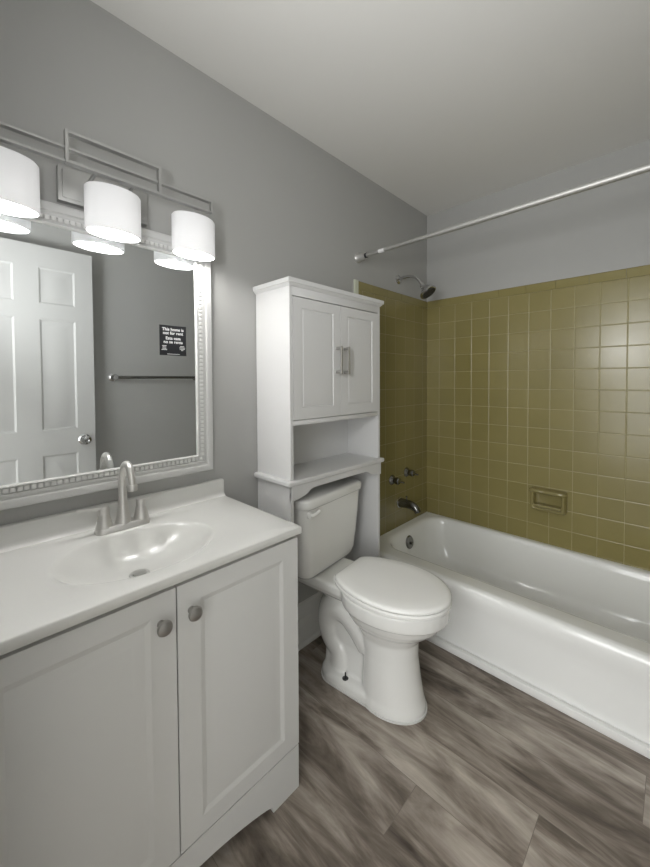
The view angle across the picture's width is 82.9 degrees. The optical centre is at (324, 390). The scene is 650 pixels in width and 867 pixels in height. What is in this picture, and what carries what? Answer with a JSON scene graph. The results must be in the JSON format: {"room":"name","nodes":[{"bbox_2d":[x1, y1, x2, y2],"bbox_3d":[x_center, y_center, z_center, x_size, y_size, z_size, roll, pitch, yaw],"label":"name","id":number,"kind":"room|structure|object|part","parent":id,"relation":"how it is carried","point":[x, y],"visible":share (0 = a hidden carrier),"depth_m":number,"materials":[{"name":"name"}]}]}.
{"room":"bathroom","nodes":[
{"label":"bathroom","id":0,"kind":"room"},
{"bbox_2d":[0,0,426,603],"bbox_3d":[-0.154,0.015,1.783,0.100,2.425,2.619,1,2,44],"label":"wall","id":1,"kind":"structure","parent":0,"point":[284,206],"depth_m":1.43,"materials":[{"name":"grey paint"}]},
{"bbox_2d":[0,199,212,510],"bbox_3d":[-0.669,-0.110,1.152,0.028,0.839,0.680,1,2,44],"label":"wall mirror","id":2,"kind":"object","parent":1,"relation":"attached to","point":[87,389],"visible":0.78,"depth_m":1.11,"materials":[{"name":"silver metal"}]},
{"bbox_2d":[159,324,185,355],"bbox_3d":[-0.530,-0.173,1.286,0.001,0.104,0.094,1,2,44],"label":"sticker","id":3,"kind":"object","parent":2,"relation":"attached to","point":[172,338],"visible":1,"depth_m":1.28,"materials":[{"name":"black paper"}]},
{"bbox_2d":[0,121,214,260],"bbox_3d":[-0.637,-0.572,1.095,0.145,0.234,0.643,1,2,44],"label":"vanity light","id":4,"kind":"object","parent":1,"relation":"attached to","point":[112,211],"visible":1,"depth_m":1.05,"materials":[{"name":"silver metal"}]},
{"bbox_3d":[-0.792,-0.512,0.902,0.098,0.126,0.148,1,2,44],"label":"lamp shade","id":5,"kind":"part","parent":4,"relation":"part of","materials":[{"name":"white glass"}]},
{"bbox_3d":[-0.672,-0.608,1.060,0.094,0.010,0.010,1,2,44],"label":"support arm","id":6,"kind":"part","parent":4,"relation":"part of","materials":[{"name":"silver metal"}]},
{"bbox_3d":[-0.679,-0.594,1.136,0.026,0.100,0.244,1,2,44],"label":"plate","id":7,"kind":"part","parent":4,"relation":"part of","materials":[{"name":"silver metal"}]},
{"bbox_3d":[-0.603,-0.626,1.063,0.016,0.042,0.604,1,2,44],"label":"long frame","id":8,"kind":"part","parent":4,"relation":"part of","materials":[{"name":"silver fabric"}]},
{"bbox_3d":[-0.600,-0.646,1.059,0.018,0.086,0.249,1,2,44],"label":"tall frame","id":9,"kind":"part","parent":4,"relation":"part of","materials":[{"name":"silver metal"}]},
{"bbox_3d":[-0.620,-0.518,1.080,0.098,0.126,0.148,1,2,44],"label":"lamp shade","id":10,"kind":"part","parent":4,"relation":"part of","materials":[{"name":"white glass"}]},
{"bbox_3d":[-0.448,-0.524,1.258,0.098,0.126,0.148,1,2,44],"label":"lamp shade","id":11,"kind":"part","parent":4,"relation":"part of","materials":[{"name":"white glass"}]},
{"bbox_2d":[0,478,225,552],"bbox_3d":[-0.666,0.387,1.164,0.033,0.064,0.775,1,2,44],"label":"backsplash","id":12,"kind":"structure","parent":1,"relation":"attached to","point":[25,533],"depth_m":1.10,"materials":[{"name":"stone"}]},
{"bbox_2d":[298,592,322,650],"bbox_3d":[-0.107,1.125,1.767,0.024,0.207,0.832,1,2,44],"label":"baseboard","id":13,"kind":"structure","parent":1,"relation":"attached to","point":[308,625],"depth_m":1.79,"materials":[{"name":"white paint"}]},
{"bbox_2d":[354,279,357,293],"bbox_3d":[0.175,0.201,2.050,0.009,1.617,0.032,1,2,44],"label":"trim","id":14,"kind":"structure","parent":1,"relation":"attached to","point":[355,280],"depth_m":2.02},
{"bbox_2d":[358,281,426,307],"bbox_3d":[0.447,0.297,2.334,0.008,1.825,0.789,1,2,44],"label":"trim","id":15,"kind":"structure","parent":1,"relation":"attached to","point":[362,286],"depth_m":2.26,"materials":[{"name":"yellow tile"}]},
{"bbox_2d":[362,291,426,535],"bbox_3d":[0.467,0.322,2.356,0.008,1.776,0.747,1,2,44],"label":"wall tile","id":16,"kind":"object","parent":1,"relation":"attached to","point":[403,326],"depth_m":2.38,"materials":[{"name":"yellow tile"}]},
{"bbox_2d":[389,475,404,484],"bbox_3d":[0.447,0.562,2.289,0.064,0.062,0.079,1,2,44],"label":"handle","id":17,"kind":"object","parent":1,"relation":"attached to","point":[392,480],"visible":1,"depth_m":2.28,"materials":[{"name":"silver metal"}]},
{"bbox_2d":[396,496,420,513],"bbox_3d":[0.532,0.719,2.318,0.155,0.097,0.068,1,2,44],"label":"tub spout","id":18,"kind":"object","parent":1,"relation":"attached to","point":[401,502],"visible":1,"depth_m":2.31,"materials":[{"name":"silver metal"}]},
{"bbox_2d":[404,467,418,476],"bbox_3d":[0.566,0.540,2.410,0.064,0.062,0.079,1,2,44],"label":"handle","id":19,"kind":"object","parent":1,"relation":"attached to","point":[407,472],"visible":1,"depth_m":2.40,"materials":[{"name":"silver metal"}]},
{"bbox_2d":[396,275,435,298],"bbox_3d":[0.558,-0.640,2.255,0.250,0.179,0.104,1,2,44],"label":"shower","id":20,"kind":"object","parent":1,"relation":"attached to","point":[427,291],"visible":1,"depth_m":2.21,"materials":[{"name":"silver metal"}]},
{"bbox_3d":[0.530,-0.672,2.276,0.174,0.087,0.019,1,2,44],"label":"shower arm","id":21,"kind":"part","parent":20,"relation":"part of","materials":[{"name":"silver metal"}]},
{"bbox_3d":[0.620,-0.579,2.198,0.071,0.055,0.088,1,2,44],"label":"nozzle plate","id":22,"kind":"part","parent":20,"relation":"part of","materials":[{"name":"black rubber"}]},
{"bbox_2d":[355,163,649,262],"bbox_3d":[0.727,-0.728,1.514,1.520,0.067,0.054,1,2,44],"label":"shower curtain rod","id":23,"kind":"object","parent":1,"relation":"attached to","point":[359,257],"visible":1,"depth_m":1.45,"materials":[{"name":"metal"}]},
{"bbox_2d":[355,252,367,262],"bbox_3d":[0.204,-0.732,2.019,0.065,0.054,0.054,1,2,44],"label":"rod flange","id":24,"kind":"object","parent":23,"relation":"on","point":[359,257],"depth_m":2.01,"materials":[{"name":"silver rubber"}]},
{"bbox_2d":[91,0,649,215],"bbox_3d":[0.122,-1.194,0.460,2.300,0.060,4.084,1,2,44],"label":"ceiling","id":25,"kind":"structure","parent":0,"point":[442,105],"depth_m":1.39,"materials":[{"name":"white paint"}]},
{"bbox_2d":[200,636,649,866],"bbox_3d":[0.134,1.290,0.526,2.300,0.060,4.084,1,2,44],"label":"floor","id":26,"kind":"structure","parent":0,"point":[493,774],"depth_m":1.15,"materials":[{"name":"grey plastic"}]},
{"bbox_2d":[0,536,298,866],"bbox_3d":[-0.496,0.848,1.022,0.486,0.806,0.765,1,2,44],"label":"bathroom vanity","id":27,"kind":"object","parent":26,"relation":"on","point":[152,730],"visible":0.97,"depth_m":0.83,"materials":[{"name":"white wood"}]},
{"bbox_3d":[-0.485,0.790,0.741,0.018,0.650,0.376,1,2,44],"label":"door","id":28,"kind":"part","parent":27,"relation":"part of","materials":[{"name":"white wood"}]},
{"bbox_2d":[0,478,301,655],"bbox_3d":[-0.509,0.429,1.014,0.468,0.141,0.775,1,2,44],"label":"countertop","id":29,"kind":"structure","parent":27,"relation":"on","point":[56,575],"depth_m":1.00,"materials":[{"name":"stone"}]},
{"bbox_2d":[76,461,162,535],"bbox_3d":[-0.592,0.315,1.100,0.125,0.210,0.242,1,2,44],"label":"bathroom faucet","id":30,"kind":"object","parent":29,"relation":"on","point":[123,521],"visible":1,"depth_m":1.11,"materials":[{"name":"silver metal"}]},
{"bbox_3d":[-0.677,0.345,1.065,0.018,0.013,0.073,1,2,44],"label":"lever","id":31,"kind":"part","parent":30,"relation":"part of","materials":[{"name":"silver metal"}]},
{"bbox_3d":[-0.654,0.376,1.089,0.047,0.064,0.047,1,2,44],"label":"handle","id":32,"kind":"part","parent":30,"relation":"part of","materials":[{"name":"silver metal"}]},
{"bbox_3d":[-0.618,0.411,1.128,0.054,0.017,0.154,1,2,44],"label":"plate","id":33,"kind":"part","parent":30,"relation":"part of","materials":[{"name":"silver metal"}]},
{"bbox_3d":[-0.593,0.309,1.101,0.118,0.199,0.048,1,2,44],"label":"spout","id":34,"kind":"part","parent":30,"relation":"part of","materials":[{"name":"silver metal"}]},
{"bbox_3d":[-0.582,0.374,1.164,0.047,0.064,0.047,1,2,44],"label":"handle","id":35,"kind":"part","parent":30,"relation":"part of","materials":[{"name":"silver metal"}]},
{"bbox_3d":[-0.559,0.341,1.187,0.018,0.013,0.073,1,2,44],"label":"lever","id":36,"kind":"part","parent":30,"relation":"part of","materials":[{"name":"silver metal"}]},
{"bbox_3d":[-0.362,0.532,0.826,0.032,0.035,0.035,1,2,44],"label":"knob","id":37,"kind":"part","parent":27,"relation":"part of","materials":[{"name":"silver metal"}]},
{"bbox_3d":[-0.312,0.530,0.878,0.032,0.035,0.035,1,2,44],"label":"knob","id":38,"kind":"part","parent":27,"relation":"part of","materials":[{"name":"silver metal"}]},
{"bbox_3d":[-0.221,0.782,1.014,0.018,0.650,0.377,1,2,44],"label":"door","id":39,"kind":"part","parent":27,"relation":"part of","materials":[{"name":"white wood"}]},
{"bbox_2d":[253,276,383,560],"bbox_3d":[0.005,0.396,1.701,0.249,1.667,0.623,1,2,44],"label":"tall cabinet","id":40,"kind":"object","parent":26,"relation":"on","point":[318,345],"visible":0.88,"depth_m":1.56,"materials":[{"name":"white paint"}]},
{"bbox_3d":[-0.205,0.416,1.507,0.217,1.640,0.015,1,2,44],"label":"panel","id":41,"kind":"part","parent":40,"relation":"part of","materials":[{"name":"white paint"}]},
{"bbox_3d":[-0.033,-0.126,1.528,0.017,0.480,0.276,1,2,44],"label":"door","id":42,"kind":"part","parent":40,"relation":"part of","materials":[{"name":"white paint"}]},
{"bbox_3d":[-0.005,-0.423,1.685,0.232,0.029,0.618,1,2,44],"label":"cornice","id":43,"kind":"part","parent":40,"relation":"part of","materials":[{"name":"white paint"}]},
{"bbox_2d":[254,453,383,487],"bbox_3d":[-0.002,0.356,1.706,0.230,0.024,0.623,1,2,44],"label":"shelf","id":44,"kind":"object","parent":40,"relation":"attached to","point":[315,470],"depth_m":1.64,"materials":[{"name":"white paint"}]},
{"bbox_3d":[-0.077,-0.026,1.767,0.012,0.772,0.565,1,2,44],"label":"panel","id":45,"kind":"part","parent":40,"relation":"part of","materials":[{"name":"white paint"}]},
{"bbox_3d":[0.062,-0.390,1.621,0.016,0.035,0.557,1,2,44],"label":"rail","id":46,"kind":"part","parent":40,"relation":"part of","materials":[{"name":"white paint"}]},
{"bbox_3d":[-0.001,0.122,1.698,0.197,0.018,0.557,1,2,44],"label":"rail","id":47,"kind":"part","parent":40,"relation":"part of","materials":[{"name":"white paint"}]},
{"bbox_3d":[0.062,-0.129,1.593,0.032,0.121,0.011,1,2,44],"label":"handle","id":48,"kind":"part","parent":40,"relation":"part of","materials":[{"name":"silver metal"}]},
{"bbox_3d":[0.097,-0.131,1.629,0.032,0.121,0.011,1,2,44],"label":"handle","id":49,"kind":"part","parent":40,"relation":"part of","materials":[{"name":"silver metal"}]},
{"bbox_3d":[0.160,-0.132,1.728,0.017,0.480,0.276,1,2,44],"label":"door","id":50,"kind":"part","parent":40,"relation":"part of","materials":[{"name":"white paint"}]},
{"bbox_3d":[0.192,0.403,1.918,0.217,1.640,0.015,1,2,44],"label":"panel","id":51,"kind":"part","parent":40,"relation":"part of","materials":[{"name":"white paint"}]},
{"bbox_2d":[294,477,451,724],"bbox_3d":[0.175,0.838,1.544,0.701,0.791,0.430,1,2,38],"label":"toilet","id":52,"kind":"object","parent":26,"relation":"on","point":[374,613],"visible":0.98,"depth_m":1.47,"materials":[{"name":"white ceramic"}]},
{"bbox_3d":[-0.044,0.505,1.492,0.027,0.029,0.060,1,2,38],"label":"flush lever","id":53,"kind":"part","parent":52,"relation":"part of","materials":[{"name":"white plastic"}]},
{"bbox_3d":[-0.023,0.638,1.692,0.191,0.315,0.414,1,2,38],"label":"tank","id":54,"kind":"part","parent":52,"relation":"part of","materials":[{"name":"white ceramic"}]},
{"bbox_3d":[-0.021,0.460,1.686,0.208,0.041,0.430,1,2,38],"label":"tank lid","id":55,"kind":"part","parent":52,"relation":"part of","materials":[{"name":"white ceramic"}]},
{"bbox_3d":[0.178,1.014,1.547,0.683,0.438,0.351,1,2,38],"label":"bowl","id":56,"kind":"part","parent":52,"relation":"part of","materials":[{"name":"white ceramic"}]},
{"bbox_3d":[0.275,0.787,1.465,0.446,0.017,0.352,1,2,38],"label":"seat","id":57,"kind":"part","parent":52,"relation":"part of","materials":[{"name":"white plastic"}]},
{"bbox_3d":[0.275,0.767,1.464,0.444,0.020,0.350,1,2,38],"label":"lid","id":58,"kind":"part","parent":52,"relation":"part of","materials":[{"name":"white plastic"}]},
{"bbox_2d":[380,512,649,744],"bbox_3d":[1.007,1.054,1.842,1.503,0.334,0.750,1,2,44],"label":"bathtub","id":59,"kind":"object","parent":26,"relation":"on","point":[573,626],"visible":0.69,"depth_m":1.71,"materials":[{"name":"ceramic"}]},
{"bbox_3d":[0.531,0.955,2.313,0.030,0.080,0.080,1,2,44],"label":"overflow plate","id":60,"kind":"part","parent":59,"relation":"part of","materials":[{"name":"silver metal"}]},
{"bbox_2d":[427,635,649,758],"bbox_3d":[0.749,1.213,1.574,1.454,0.033,0.022,1,2,44],"label":"trim","id":61,"kind":"structure","parent":59,"relation":"attached to","point":[625,739],"depth_m":1.44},
{"bbox_2d":[427,139,649,301],"bbox_3d":[1.304,-0.001,2.127,1.520,2.425,0.100,1,2,44],"label":"wall","id":62,"kind":"structure","parent":0,"point":[605,228],"depth_m":2.07,"materials":[{"name":"grey paint"}]},
{"bbox_2d":[427,275,649,570],"bbox_3d":[1.267,0.175,2.092,1.504,1.476,0.008,1,2,44],"label":"wall tile","id":63,"kind":"object","parent":62,"relation":"attached to","point":[549,389],"depth_m":2.09,"materials":[{"name":"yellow tile"}]},
{"bbox_2d":[427,265,649,308],"bbox_3d":[1.263,-0.588,2.072,1.503,0.049,0.008,1,2,44],"label":"trim","id":64,"kind":"structure","parent":62,"relation":"attached to","point":[644,270],"depth_m":2.07,"materials":[{"name":"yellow tile"}]},
{"bbox_2d":[529,486,567,514],"bbox_3d":[1.253,0.624,2.071,0.188,0.124,0.062,1,2,44],"label":"soap dish","id":65,"kind":"object","parent":62,"relation":"attached to","point":[543,499],"visible":1,"depth_m":2.07,"materials":[{"name":"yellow ceramic"}]},
{"bbox_2d":[533,502,560,511],"bbox_3d":[1.253,0.658,2.072,0.137,0.020,0.060,1,2,44],"label":"soap tray","id":66,"kind":"object","parent":65,"relation":"on","point":[543,506],"depth_m":2.07,"materials":[{"name":"yellow ceramic"}]}
]}

